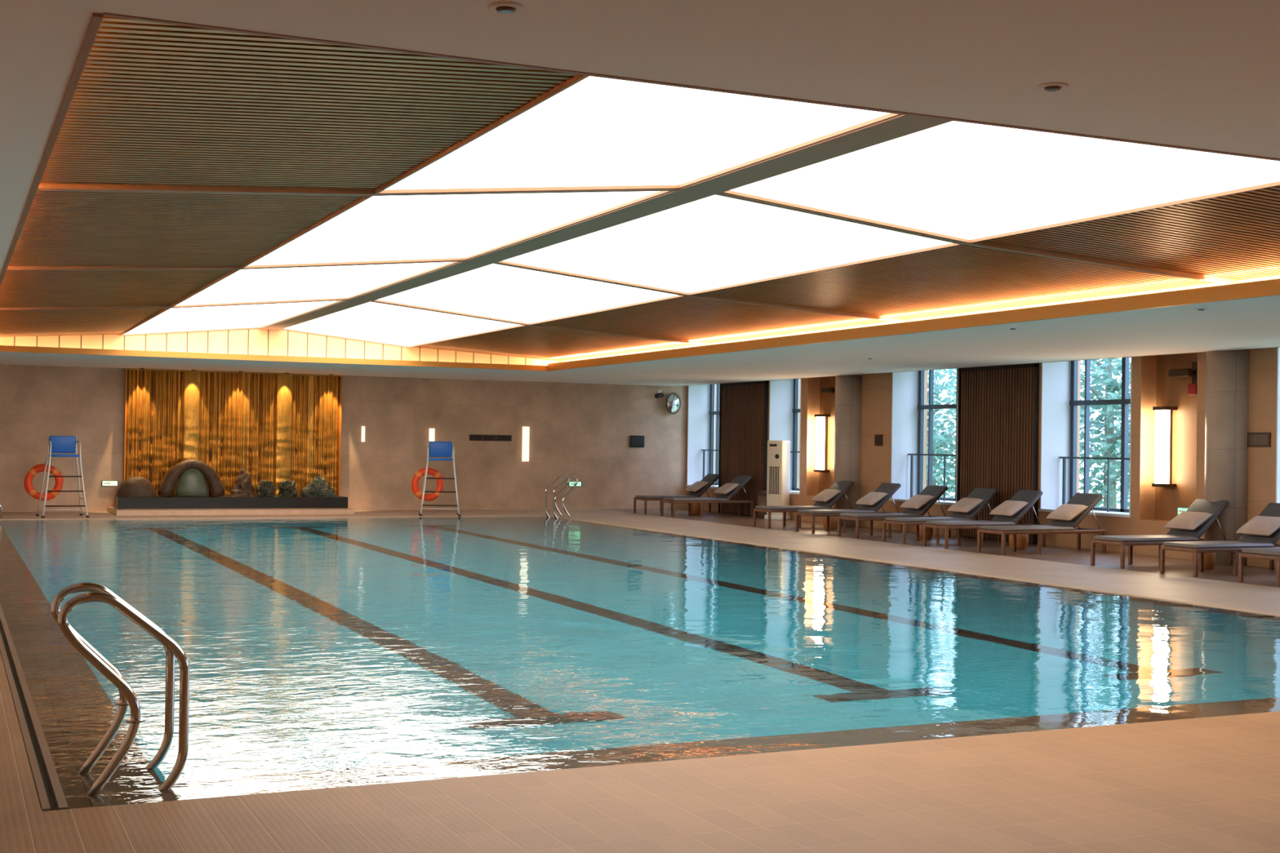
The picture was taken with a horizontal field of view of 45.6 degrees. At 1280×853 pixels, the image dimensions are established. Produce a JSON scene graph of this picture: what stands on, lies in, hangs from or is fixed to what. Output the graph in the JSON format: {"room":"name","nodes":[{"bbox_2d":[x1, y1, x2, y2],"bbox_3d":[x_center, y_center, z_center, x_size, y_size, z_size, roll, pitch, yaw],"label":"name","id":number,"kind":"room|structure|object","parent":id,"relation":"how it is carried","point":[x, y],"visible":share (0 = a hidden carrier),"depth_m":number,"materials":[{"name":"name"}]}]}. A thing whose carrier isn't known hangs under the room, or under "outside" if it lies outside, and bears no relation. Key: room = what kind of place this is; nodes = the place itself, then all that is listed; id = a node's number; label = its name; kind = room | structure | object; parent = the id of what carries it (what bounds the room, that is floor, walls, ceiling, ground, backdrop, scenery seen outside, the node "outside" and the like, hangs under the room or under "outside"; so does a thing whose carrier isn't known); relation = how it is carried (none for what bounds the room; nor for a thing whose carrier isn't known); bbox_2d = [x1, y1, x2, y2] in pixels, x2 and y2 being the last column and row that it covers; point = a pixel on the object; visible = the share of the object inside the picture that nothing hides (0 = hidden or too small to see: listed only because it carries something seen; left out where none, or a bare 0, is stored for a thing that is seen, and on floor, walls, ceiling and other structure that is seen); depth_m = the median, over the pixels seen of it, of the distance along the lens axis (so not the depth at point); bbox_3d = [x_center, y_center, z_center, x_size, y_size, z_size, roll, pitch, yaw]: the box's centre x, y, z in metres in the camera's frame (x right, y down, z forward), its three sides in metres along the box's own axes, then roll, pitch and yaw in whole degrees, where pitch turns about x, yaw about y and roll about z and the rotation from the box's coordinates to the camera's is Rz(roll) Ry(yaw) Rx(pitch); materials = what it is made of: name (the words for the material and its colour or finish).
{"room":"indoor swimming pool","nodes":[
{"label":"indoor swimming pool","id":0,"kind":"room"},
{"bbox_2d":[0,364,686,511],"bbox_3d":[-6.797,-0.005,33.534,19.100,4.300,0.250,1,-1,-25],"label":"wall","id":1,"kind":"structure","parent":0,"point":[583,432],"depth_m":34.48,"materials":[{"name":"stone"}]},
{"bbox_2d":[123,368,342,495],"bbox_3d":[-8.615,0.153,32.464,4.510,2.625,0.183,1,-1,-25],"label":"decorative wall panel","id":2,"kind":"object","parent":1,"relation":"attached to","point":[277,427],"visible":0.86,"depth_m":32.45,"materials":[{"name":"gold wood"}]},
{"bbox_2d":[0,0,1279,386],"bbox_3d":[0.348,-1.225,16.767,17.720,0.015,36.200,1,-1,-25],"label":"ceiling","id":3,"kind":"structure","parent":0,"point":[1204,74],"depth_m":5.68,"materials":[{"name":"white paint"}]},
{"bbox_2d":[0,13,103,286],"bbox_3d":[-6.508,-1.399,15.383,0.032,0.152,22.580,1,-1,-25],"label":"trim","id":4,"kind":"structure","parent":3,"relation":"attached to","point":[96,19],"depth_m":6.75,"materials":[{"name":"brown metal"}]},
{"bbox_2d":[0,345,548,371],"bbox_3d":[-6.517,-1.238,27.813,10.350,0.102,0.040,1,-1,-25],"label":"trim","id":5,"kind":"structure","parent":3,"relation":"attached to","point":[2,348],"depth_m":27.65,"materials":[{"name":"wood"}]},
{"bbox_2d":[487,0,524,13],"bbox_3d":[-0.437,-1.359,4.964,0.120,0.018,0.120,1,-1,-25],"label":"ceiling sensor","id":6,"kind":"object","parent":3,"relation":"attached to","point":[503,6],"visible":1,"depth_m":4.94,"materials":[{"name":"white paint"}]},
{"bbox_2d":[103,12,1279,160],"bbox_3d":[2.891,-1.360,7.261,10.318,0.144,0.032,1,-1,-25],"label":"trim","id":7,"kind":"structure","parent":3,"relation":"attached to","point":[110,15],"depth_m":5.94,"materials":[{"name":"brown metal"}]},
{"bbox_2d":[547,275,1279,371],"bbox_3d":[-1.801,-1.712,17.618,11.240,0.915,23.570,1,-1,-25],"label":"trim","id":8,"kind":"structure","parent":3,"relation":"attached to","point":[1272,277],"depth_m":17.92,"materials":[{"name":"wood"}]},
{"bbox_2d":[0,308,164,337],"bbox_3d":[-9.053,-1.623,23.440,2.650,0.250,6.550,1,-1,-25],"label":"ceiling","id":9,"kind":"structure","parent":8,"relation":"attached to","point":[65,322],"depth_m":23.16,"materials":[{"name":"brown wood"}]},
{"bbox_2d":[0,269,234,307],"bbox_3d":[-6.539,-1.650,17.938,2.650,0.250,5.350,1,-1,-25],"label":"ceiling","id":10,"kind":"structure","parent":8,"relation":"attached to","point":[18,288],"depth_m":17.72,"materials":[{"name":"brown wood"}]},
{"bbox_2d":[8,190,363,266],"bbox_3d":[-4.274,-1.675,12.981,2.650,0.250,5.350,1,-1,-25],"label":"ceiling","id":11,"kind":"structure","parent":8,"relation":"attached to","point":[61,228],"depth_m":12.52,"materials":[{"name":"brown wood"}]},
{"bbox_2d":[40,16,577,189],"bbox_3d":[-1.936,-1.701,7.864,2.650,0.250,5.700,1,-1,-25],"label":"ceiling","id":12,"kind":"structure","parent":8,"relation":"attached to","point":[152,103],"depth_m":8.02,"materials":[{"name":"wood"}]},
{"bbox_2d":[414,325,697,360],"bbox_3d":[-1.664,-1.474,26.816,3.100,0.250,6.550,1,-1,-25],"label":"ceiling","id":13,"kind":"structure","parent":8,"relation":"attached to","point":[526,341],"depth_m":26.51,"materials":[{"name":"wood"}]},
{"bbox_2d":[260,114,951,329],"bbox_3d":[-1.986,-1.881,17.490,0.350,0.085,23.250,1,-1,-25],"label":"ridge beam","id":14,"kind":"structure","parent":8,"relation":"attached to","point":[902,125],"depth_m":12.50,"materials":[{"name":"grey metal"}]},
{"bbox_2d":[0,299,346,311],"bbox_3d":[-6.556,-1.695,20.926,5.105,0.470,0.090,1,-1,-25],"label":"crossbar","id":15,"kind":"object","parent":14,"relation":"attached to","point":[162,306],"visible":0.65,"depth_m":20.61,"materials":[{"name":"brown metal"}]},
{"bbox_2d":[120,300,343,336],"bbox_3d":[-6.732,-1.744,24.502,2.450,0.295,6.550,1,-1,-25],"label":"ceiling light panel","id":16,"kind":"object","parent":14,"relation":"attached to","point":[195,319],"visible":0.76,"depth_m":24.38,"materials":[{"name":"white plastic"}]},
{"bbox_2d":[6,260,464,270],"bbox_3d":[-4.291,-1.720,15.969,5.105,0.470,0.090,1,-1,-25],"label":"crossbar","id":17,"kind":"object","parent":14,"relation":"attached to","point":[192,267],"visible":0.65,"depth_m":15.63,"materials":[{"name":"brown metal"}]},
{"bbox_2d":[170,261,461,307],"bbox_3d":[-4.217,-1.771,18.999,2.450,0.295,5.350,1,-1,-25],"label":"ceiling light panel","id":18,"kind":"object","parent":14,"relation":"attached to","point":[280,285],"visible":0.76,"depth_m":18.85,"materials":[{"name":"white plastic"}]},
{"bbox_2d":[37,182,679,195],"bbox_3d":[-2.026,-1.745,11.012,5.105,0.470,0.090,1,-1,-25],"label":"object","id":19,"kind":"structure","parent":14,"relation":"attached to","point":[42,186],"depth_m":10.68,"materials":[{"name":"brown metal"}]},
{"bbox_2d":[281,302,524,347],"bbox_3d":[-4.185,-1.692,25.665,2.450,0.295,6.550,1,-1,-25],"label":"ceiling light panel","id":20,"kind":"object","parent":14,"relation":"attached to","point":[370,322],"visible":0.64,"depth_m":25.41,"materials":[{"name":"white plastic"}]},
{"bbox_2d":[240,191,671,268],"bbox_3d":[-1.952,-1.796,14.042,2.450,0.295,5.350,1,-1,-25],"label":"ceiling light panel","id":21,"kind":"object","parent":14,"relation":"attached to","point":[370,229],"visible":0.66,"depth_m":13.63,"materials":[{"name":"white plastic"}]},
{"bbox_2d":[373,263,683,324],"bbox_3d":[-1.671,-1.720,20.162,2.450,0.295,5.350,1,-1,-25],"label":"ceiling light panel","id":22,"kind":"object","parent":14,"relation":"attached to","point":[494,291],"visible":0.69,"depth_m":19.93,"materials":[{"name":"white plastic"}]},
{"bbox_2d":[370,301,711,345],"bbox_3d":[-1.396,-1.591,23.283,5.555,0.470,0.090,1,-1,-25],"label":"crossbar","id":23,"kind":"object","parent":14,"relation":"attached to","point":[533,325],"visible":0.57,"depth_m":23.52,"materials":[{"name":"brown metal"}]},
{"bbox_2d":[374,74,901,193],"bbox_3d":[0.385,-1.822,8.926,2.450,0.295,5.700,1,-1,-25],"label":"ceiling light panel","id":24,"kind":"object","parent":14,"relation":"attached to","point":[586,132],"visible":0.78,"depth_m":9.62,"materials":[{"name":"white plastic"}]},
{"bbox_2d":[494,262,906,322],"bbox_3d":[0.869,-1.617,18.326,5.555,0.470,0.090,1,-1,-25],"label":"crossbar","id":25,"kind":"object","parent":14,"relation":"attached to","point":[697,295],"visible":0.54,"depth_m":18.52,"materials":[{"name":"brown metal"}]},
{"bbox_2d":[497,195,961,295],"bbox_3d":[0.594,-1.745,15.205,2.450,0.295,5.350,1,-1,-25],"label":"ceiling light panel","id":26,"kind":"object","parent":14,"relation":"attached to","point":[714,242],"visible":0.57,"depth_m":14.78,"materials":[{"name":"white plastic"}]},
{"bbox_2d":[715,192,1237,284],"bbox_3d":[3.134,-1.641,13.369,5.555,0.470,0.090,1,-1,-25],"label":"crossbar","id":27,"kind":"object","parent":14,"relation":"attached to","point":[979,244],"visible":0.5,"depth_m":13.49,"materials":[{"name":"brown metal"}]},
{"bbox_2d":[723,120,1279,243],"bbox_3d":[2.932,-1.771,10.089,2.450,0.295,5.700,1,-1,-25],"label":"ceiling light panel","id":28,"kind":"object","parent":14,"relation":"attached to","point":[966,182],"visible":0.71,"depth_m":10.88,"materials":[{"name":"white plastic"}]},
{"bbox_2d":[537,296,891,342],"bbox_3d":[0.850,-1.502,21.313,3.100,0.250,5.350,1,-1,-25],"label":"ceiling","id":29,"kind":"structure","parent":8,"relation":"attached to","point":[684,317],"depth_m":21.04,"materials":[{"name":"wood"}]},
{"bbox_2d":[699,244,1217,319],"bbox_3d":[3.115,-1.526,16.356,3.100,0.250,5.350,1,-1,-25],"label":"ceiling","id":30,"kind":"structure","parent":8,"relation":"attached to","point":[960,278],"depth_m":15.93,"materials":[{"name":"brown wood"}]},
{"bbox_2d":[980,185,1279,279],"bbox_3d":[5.453,-1.552,11.240,3.100,0.250,5.700,1,-1,-25],"label":"ceiling","id":31,"kind":"structure","parent":8,"relation":"attached to","point":[1236,236],"depth_m":12.54,"materials":[{"name":"brown wood"}]},
{"bbox_2d":[0,509,1279,852],"bbox_3d":[0.430,1.905,16.788,18.000,0.300,36.200,1,-1,-25],"label":"floor","id":32,"kind":"structure","parent":0,"point":[1211,784],"depth_m":6.76,"materials":[{"name":"tile"}]},
{"bbox_2d":[0,604,68,811],"bbox_3d":[-7.338,1.701,17.072,0.100,0.124,23.630,1,-1,-25],"label":"drain grate","id":33,"kind":"object","parent":32,"relation":"in","point":[51,797],"visible":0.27,"depth_m":8.03,"materials":[{"name":"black metal"}]},
{"bbox_2d":[35,435,88,518],"bbox_3d":[-11.061,0.952,29.222,0.860,1.566,0.838,1,-1,-29],"label":"chair","id":34,"kind":"object","parent":32,"relation":"on","point":[55,444],"visible":1,"depth_m":29.27,"materials":[{"name":"white"}]},
{"bbox_2d":[23,462,63,500],"bbox_3d":[-11.555,1.009,29.534,0.712,0.860,0.173,1,-1,-23],"label":"life ring","id":35,"kind":"object","parent":34,"relation":"hanging from","point":[29,489],"visible":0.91,"depth_m":29.47,"materials":[{"name":"orange"}]},
{"bbox_2d":[108,506,354,515],"bbox_3d":[-8.484,1.749,31.710,4.740,0.100,1.650,1,-1,-25],"label":"marble step","id":36,"kind":"structure","parent":32,"relation":"on","point":[118,512],"depth_m":30.98,"materials":[{"name":"stone"}]},
{"bbox_2d":[157,459,225,496],"bbox_3d":[-9.330,1.073,31.739,1.367,0.782,0.320,1,-1,-25],"label":"sculpture","id":37,"kind":"object","parent":36,"relation":"on","point":[191,474],"visible":1,"depth_m":31.63,"materials":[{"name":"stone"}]},
{"bbox_2d":[114,495,347,508],"bbox_3d":[-8.534,1.586,31.995,4.680,0.230,0.750,1,-1,-25],"label":"stone plinth","id":38,"kind":"object","parent":36,"relation":"on","point":[157,502],"visible":0.98,"depth_m":31.61,"materials":[{"name":"black"}]},
{"bbox_2d":[116,475,156,497],"bbox_3d":[-10.315,1.227,31.245,0.767,0.418,0.502,1,-1,-25],"label":"rock mound","id":39,"kind":"object","parent":38,"relation":"on","point":[133,486],"visible":1,"depth_m":31.07,"materials":[{"name":"stone"}]},
{"bbox_2d":[229,466,254,497],"bbox_3d":[-8.392,1.161,32.120,0.536,0.627,0.470,1,-1,-25],"label":"rock spire","id":40,"kind":"object","parent":38,"relation":"on","point":[243,487],"visible":1,"depth_m":32.02,"materials":[{"name":"stone"}]},
{"bbox_2d":[300,474,336,497],"bbox_3d":[-6.909,1.264,32.806,0.788,0.481,0.487,1,-1,-25],"label":"rock","id":41,"kind":"object","parent":38,"relation":"on","point":[318,486],"visible":1,"depth_m":32.66,"materials":[{"name":"stone"}]},
{"bbox_2d":[418,440,461,516],"bbox_3d":[-4.197,1.086,32.027,0.860,1.566,0.838,1,-1,-9],"label":"chair","id":42,"kind":"object","parent":32,"relation":"on","point":[435,449],"visible":1,"depth_m":32.14,"materials":[{"name":"white"}]},
{"bbox_2d":[411,460,444,501],"bbox_3d":[-4.517,1.157,32.463,0.712,0.860,0.173,1,-1,-23],"label":"life ring","id":43,"kind":"object","parent":42,"relation":"hanging from","point":[420,473],"visible":0.92,"depth_m":32.42,"materials":[{"name":"orange"}]},
{"bbox_2d":[544,475,577,518],"bbox_3d":[-1.657,1.525,31.983,0.557,0.983,0.554,1,-1,-25],"label":"pool ladder","id":44,"kind":"object","parent":32,"relation":"on","point":[554,496],"visible":0.98,"depth_m":31.86,"materials":[{"name":"silver metal"}]},
{"bbox_2d":[633,473,722,514],"bbox_3d":[0.874,1.522,34.596,1.950,0.899,0.620,1,-1,-25],"label":"sun lounger","id":45,"kind":"object","parent":32,"relation":"on","point":[697,489],"visible":0.73,"depth_m":34.58,"materials":[{"name":"wood"}]},
{"bbox_2d":[661,475,753,517],"bbox_3d":[1.476,1.515,33.277,1.950,0.899,0.620,1,-1,-25],"label":"sun lounger","id":46,"kind":"object","parent":32,"relation":"on","point":[726,492],"visible":1,"depth_m":33.24,"materials":[{"name":"wood"}]},
{"bbox_2d":[714,483,739,494],"bbox_3d":[1.903,1.367,33.472,0.360,0.246,0.562,1,-1,-25],"label":"pillow","id":47,"kind":"object","parent":46,"relation":"on","point":[727,488],"depth_m":33.29,"materials":[{"name":"fabric"}]},
{"bbox_2d":[764,440,791,519],"bbox_3d":[2.927,1.134,32.276,0.440,1.680,0.380,0,-1,37],"label":"air conditioner","id":48,"kind":"object","parent":32,"relation":"on","point":[778,479],"visible":0.95,"depth_m":32.15,"materials":[{"name":"beige plastic"}]},
{"bbox_2d":[768,466,780,493],"bbox_3d":[2.831,1.136,32.151,0.280,0.570,0.016,0,-1,37],"label":"grille","id":49,"kind":"object","parent":48,"relation":"attached to","point":[774,473],"depth_m":32.14,"materials":[{"name":"beige"}]},
{"bbox_2d":[753,480,855,528],"bbox_3d":[3.201,1.496,29.502,1.950,0.899,0.620,1,-1,-25],"label":"sun lounger","id":50,"kind":"object","parent":32,"relation":"on","point":[826,499],"visible":0.81,"depth_m":29.47,"materials":[{"name":"wood"}]},
{"bbox_2d":[755,505,829,509],"bbox_3d":[2.941,1.565,29.383,1.340,0.050,0.580,1,-1,-25],"label":"seat cushion","id":51,"kind":"object","parent":50,"relation":"on","point":[811,507],"depth_m":29.19,"materials":[{"name":"beige fabric"}]},
{"bbox_2d":[811,488,841,502],"bbox_3d":[3.628,1.348,29.698,0.360,0.246,0.562,1,-1,-25],"label":"pillow","id":52,"kind":"object","parent":50,"relation":"on","point":[827,495],"depth_m":29.52,"materials":[{"name":"fabric"}]},
{"bbox_2d":[834,375,862,526],"bbox_3d":[4.171,0.483,30.203,0.620,2.970,0.620,1,-1,-25],"label":"stone column","id":53,"kind":"structure","parent":32,"relation":"on","point":[848,393],"depth_m":29.92,"materials":[{"name":"stone"}]},
{"bbox_2d":[795,482,902,533],"bbox_3d":[3.866,1.489,28.047,1.950,0.899,0.620,1,-1,-25],"label":"sun lounger","id":54,"kind":"object","parent":32,"relation":"on","point":[872,502],"visible":0.72,"depth_m":28.03,"materials":[{"name":"wood"}]},
{"bbox_2d":[797,509,875,513],"bbox_3d":[3.606,1.558,27.928,1.340,0.050,0.580,1,-1,-25],"label":"seat cushion","id":55,"kind":"object","parent":54,"relation":"on","point":[800,511],"depth_m":27.75,"materials":[{"name":"beige fabric"}]},
{"bbox_2d":[856,492,888,506],"bbox_3d":[4.293,1.340,28.242,0.360,0.246,0.562,1,-1,-25],"label":"pillow","id":56,"kind":"object","parent":54,"relation":"on","point":[872,499],"depth_m":28.08,"materials":[{"name":"fabric"}]},
{"bbox_2d":[837,484,951,538],"bbox_3d":[4.469,1.482,26.728,1.950,0.899,0.620,1,-1,-25],"label":"sun lounger","id":57,"kind":"object","parent":32,"relation":"on","point":[917,505],"visible":0.69,"depth_m":26.71,"materials":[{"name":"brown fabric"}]},
{"bbox_2d":[840,512,921,517],"bbox_3d":[4.208,1.551,26.609,1.340,0.050,0.580,1,-1,-25],"label":"seat cushion","id":58,"kind":"object","parent":57,"relation":"on","point":[896,514],"depth_m":26.43,"materials":[{"name":"beige fabric"}]},
{"bbox_2d":[899,494,934,509],"bbox_3d":[4.895,1.334,26.924,0.360,0.246,0.562,1,-1,-25],"label":"pillow","id":59,"kind":"object","parent":57,"relation":"on","point":[917,501],"depth_m":26.76,"materials":[{"name":"fabric"}]},
{"bbox_2d":[882,487,1000,543],"bbox_3d":[5.051,1.476,25.455,1.950,0.899,0.620,1,-1,-25],"label":"sun lounger","id":60,"kind":"object","parent":32,"relation":"on","point":[966,508],"visible":0.77,"depth_m":25.45,"materials":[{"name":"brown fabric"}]},
{"bbox_2d":[884,516,971,522],"bbox_3d":[4.790,1.544,25.335,1.340,0.050,0.580,1,-1,-25],"label":"seat cushion","id":61,"kind":"object","parent":60,"relation":"on","point":[919,519],"depth_m":25.16,"materials":[{"name":"beige fabric"}]},
{"bbox_2d":[946,497,984,513],"bbox_3d":[5.477,1.327,25.650,0.360,0.246,0.562,1,-1,-25],"label":"pillow","id":62,"kind":"object","parent":60,"relation":"on","point":[965,505],"depth_m":25.49,"materials":[{"name":"fabric"}]},
{"bbox_2d":[923,489,1045,548],"bbox_3d":[5.528,1.470,24.409,1.950,0.899,0.620,1,-1,-25],"label":"sun lounger","id":63,"kind":"object","parent":32,"relation":"on","point":[1009,513],"visible":0.73,"depth_m":24.40,"materials":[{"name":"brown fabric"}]},
{"bbox_2d":[925,520,1015,525],"bbox_3d":[5.268,1.539,24.289,1.340,0.050,0.580,1,-1,-25],"label":"seat cushion","id":64,"kind":"object","parent":63,"relation":"on","point":[991,522],"depth_m":24.11,"materials":[{"name":"beige fabric"}]},
{"bbox_2d":[989,500,1028,516],"bbox_3d":[5.955,1.322,24.604,0.360,0.246,0.562,1,-1,-25],"label":"pillow","id":65,"kind":"object","parent":63,"relation":"on","point":[1008,508],"depth_m":24.45,"materials":[{"name":"fabric"}]},
{"bbox_2d":[977,493,1106,555],"bbox_3d":[6.110,1.464,23.135,1.950,0.899,0.620,1,-1,-25],"label":"sun lounger","id":66,"kind":"object","parent":32,"relation":"on","point":[1065,518],"visible":0.99,"depth_m":23.12,"materials":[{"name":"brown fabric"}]},
{"bbox_2d":[979,524,1074,531],"bbox_3d":[5.850,1.533,23.016,1.340,0.050,0.580,1,-1,-25],"label":"seat cushion","id":67,"kind":"object","parent":66,"relation":"on","point":[1027,527],"depth_m":22.84,"materials":[{"name":"beige fabric"}]},
{"bbox_2d":[1045,503,1088,520],"bbox_3d":[6.537,1.316,23.331,0.360,0.246,0.562,1,-1,-25],"label":"pillow","id":68,"kind":"object","parent":66,"relation":"on","point":[1066,512],"depth_m":23.18,"materials":[{"name":"fabric"}]},
{"bbox_2d":[1090,498,1232,568],"bbox_3d":[7.149,1.452,20.861,1.950,0.899,0.620,1,-1,-25],"label":"sun lounger","id":69,"kind":"object","parent":32,"relation":"on","point":[1191,524],"visible":0.86,"depth_m":20.85,"materials":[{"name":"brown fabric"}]},
{"bbox_2d":[1093,534,1198,542],"bbox_3d":[6.889,1.521,20.742,1.340,0.050,0.580,1,-1,-25],"label":"seat cushion","id":70,"kind":"object","parent":69,"relation":"on","point":[1147,538],"depth_m":20.57,"materials":[{"name":"beige fabric"}]},
{"bbox_2d":[1164,511,1213,530],"bbox_3d":[7.576,1.304,21.057,0.360,0.246,0.562,1,-1,-25],"label":"pillow","id":71,"kind":"object","parent":69,"relation":"on","point":[1186,520],"depth_m":20.93,"materials":[{"name":"fabric"}]},
{"bbox_2d":[1160,502,1279,577],"bbox_3d":[7.689,1.446,19.679,1.950,0.899,0.620,1,-1,-25],"label":"sun lounger","id":72,"kind":"object","parent":32,"relation":"on","point":[1262,531],"visible":0.98,"depth_m":19.61,"materials":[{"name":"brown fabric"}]},
{"bbox_2d":[1163,540,1274,548],"bbox_3d":[7.429,1.515,19.560,1.340,0.050,0.580,1,-1,-25],"label":"seat cushion","id":73,"kind":"object","parent":72,"relation":"on","point":[1234,544],"depth_m":19.40,"materials":[{"name":"beige fabric"}]},
{"bbox_2d":[1235,515,1279,536],"bbox_3d":[8.116,1.298,19.875,0.360,0.246,0.562,1,-1,-25],"label":"pillow","id":74,"kind":"object","parent":72,"relation":"on","point":[1259,526],"depth_m":19.79,"materials":[{"name":"fabric"}]},
{"bbox_2d":[1204,350,1248,565],"bbox_3d":[8.232,0.438,21.317,0.620,2.970,0.620,1,-1,-25],"label":"stone column","id":75,"kind":"structure","parent":32,"relation":"on","point":[1227,372],"depth_m":21.05,"materials":[{"name":"stone"}]},
{"bbox_2d":[1238,548,1279,586],"bbox_3d":[8.230,1.440,18.497,1.950,0.899,0.620,1,-1,-25],"label":"sun lounger","id":76,"kind":"object","parent":32,"relation":"on","point":[1260,553],"visible":1,"depth_m":18.13,"materials":[{"name":"wood"}]},
{"bbox_2d":[1241,548,1279,555],"bbox_3d":[7.969,1.510,18.377,1.340,0.050,0.580,1,-1,-25],"label":"seat cushion","id":77,"kind":"object","parent":76,"relation":"on","point":[1246,552],"depth_m":18.15,"materials":[{"name":"beige fabric"}]},
{"bbox_3d":[-2.179,2.252,19.415,11.250,0.930,23.650,1,-1,-25],"label":"swimming pool","id":78,"kind":"object","parent":32,"relation":"in","visible":0},
{"bbox_2d":[50,582,189,795],"bbox_3d":[-2.370,1.219,6.920,0.557,0.983,0.554,1,-1,-25],"label":"pool ladder","id":79,"kind":"object","parent":78,"relation":"attached to","point":[100,593],"visible":0.99,"depth_m":6.79,"materials":[{"name":"silver metal"}]},
{"bbox_2d":[0,516,1279,808],"bbox_3d":[-2.172,1.759,19.421,11.250,0.001,23.650,1,-1,-25],"label":"pool water","id":80,"kind":"object","parent":78,"relation":"in","point":[320,652],"visible":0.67,"depth_m":11.57,"materials":[{"name":"liquid"}]},
{"bbox_2d":[684,347,1279,568],"bbox_3d":[9.008,0.077,20.717,0.800,4.300,36.200,1,-1,-25],"label":"wall","id":81,"kind":"structure","parent":0,"point":[877,388],"depth_m":23.09,"materials":[{"name":"beige stone"}]},
{"bbox_2d":[685,383,719,488],"bbox_3d":[1.831,0.130,36.293,0.750,2.650,1.740,1,-1,-25],"label":"window","id":82,"kind":"structure","parent":81,"relation":"in","point":[701,398],"depth_m":37.01,"materials":[{"name":"white paint"}]},
{"bbox_2d":[718,380,768,516],"bbox_3d":[2.310,0.478,34.306,0.074,3.020,2.150,1,-1,-25],"label":"wall panel","id":83,"kind":"object","parent":81,"relation":"attached to","point":[744,406],"visible":0.77,"depth_m":34.19,"materials":[{"name":"black wood"}]},
{"bbox_2d":[768,378,801,494],"bbox_3d":[3.421,0.112,32.814,0.750,2.650,1.390,1,-1,-25],"label":"window","id":84,"kind":"structure","parent":81,"relation":"in","point":[784,411],"depth_m":33.43,"materials":[{"name":"white paint"}]},
{"bbox_2d":[813,413,830,472],"bbox_3d":[3.781,0.349,31.652,0.210,1.200,0.280,1,-1,-25],"label":"wall lamp","id":85,"kind":"object","parent":81,"relation":"attached to","point":[821,421],"visible":1,"depth_m":31.58,"materials":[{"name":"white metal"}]},
{"bbox_2d":[818,376,835,493],"bbox_3d":[3.997,0.165,31.466,0.020,2.570,1.080,1,-1,-25],"label":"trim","id":86,"kind":"structure","parent":81,"relation":"attached to","point":[827,401],"depth_m":31.61,"materials":[{"name":"brown wood"}]},
{"bbox_2d":[888,368,958,505],"bbox_3d":[5.536,0.089,28.184,0.750,2.650,2.110,1,-1,-25],"label":"window","id":87,"kind":"structure","parent":81,"relation":"in","point":[908,406],"depth_m":29.05,"materials":[{"name":"white paint"}]},
{"bbox_2d":[956,363,1039,544],"bbox_3d":[6.090,0.437,26.034,0.074,3.020,2.100,1,-1,-25],"label":"wall panel","id":88,"kind":"object","parent":81,"relation":"attached to","point":[998,414],"visible":0.82,"depth_m":25.95,"materials":[{"name":"black wood"}]},
{"bbox_2d":[1038,356,1132,517],"bbox_3d":[7.344,0.069,24.228,0.750,2.650,2.130,1,-1,-25],"label":"window","id":89,"kind":"structure","parent":81,"relation":"in","point":[1060,402],"depth_m":25.07,"materials":[{"name":"glass"}]},
{"bbox_2d":[1151,406,1177,487],"bbox_3d":[7.839,0.304,22.772,0.210,1.200,0.280,1,-1,-25],"label":"wall lamp","id":90,"kind":"object","parent":81,"relation":"attached to","point":[1163,415],"visible":1,"depth_m":22.70,"materials":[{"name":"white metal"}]},
{"bbox_2d":[1155,352,1197,520],"bbox_3d":[8.059,0.120,22.576,0.020,2.570,1.130,1,-1,-25],"label":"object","id":91,"kind":"structure","parent":81,"relation":"attached to","point":[1171,391],"depth_m":22.65,"materials":[{"name":"brown wood"}]},
{"bbox_2d":[1168,361,1197,383],"bbox_3d":[8.005,-0.787,22.468,0.200,0.320,0.410,1,-1,-25],"label":"security camera","id":92,"kind":"object","parent":81,"relation":"attached to","point":[1188,372],"visible":0.99,"depth_m":22.35,"materials":[{"name":"brown metal"}]},
{"bbox_2d":[1247,432,1271,447],"bbox_3d":[8.478,0.181,20.881,0.024,0.200,0.400,1,-1,-25],"label":"wall sign","id":93,"kind":"object","parent":81,"relation":"attached to","point":[1254,439],"visible":1,"depth_m":20.86,"materials":[{"name":"brown"}]},
{"bbox_2d":[1275,347,1279,502],"bbox_3d":[9.359,0.047,19.817,0.750,2.650,2.110,1,-1,-25],"label":"window","id":94,"kind":"structure","parent":81,"relation":"in","point":[1277,425],"depth_m":20.60,"materials":[{"name":"glass"}]},
{"bbox_3d":[-1.802,-1.911,17.629,11.200,0.516,23.550,1,-1,-25],"label":"shell","id":95,"kind":"object","parent":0,"visible":0},
{"bbox_2d":[0,328,559,365],"bbox_3d":[-6.640,-1.658,28.210,11.000,0.915,0.120,1,-1,-25],"label":"panels","id":96,"kind":"object","parent":95,"relation":"attached to","point":[246,341],"visible":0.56,"depth_m":28.02,"materials":[{"name":"gold metal"}]},
{"label":"outside","id":97,"kind":"structure","parent":0,"visible":0},
{"bbox_2d":[1099,502,1128,509],"bbox_3d":[23.646,3.433,41.022,42.780,0.100,65.000,1,-1,-25],"label":"lawn","id":98,"kind":"structure","parent":97,"point":[1101,504],"depth_m":71.44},
{"bbox_2d":[926,368,956,497],"bbox_3d":[7.334,0.109,37.944,3.701,5.870,3.722,1,-1,-25],"label":"tree","id":99,"kind":"object","parent":98,"relation":"on","point":[944,439],"visible":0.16,"depth_m":37.34,"materials":[{"name":"green plant"}]},
{"bbox_2d":[1079,356,1130,509],"bbox_3d":[9.583,-0.262,30.942,3.926,6.513,3.956,1,-1,-25],"label":"tree","id":100,"kind":"object","parent":98,"relation":"on","point":[1108,446],"visible":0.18,"depth_m":30.63,"materials":[{"name":"green plant"}]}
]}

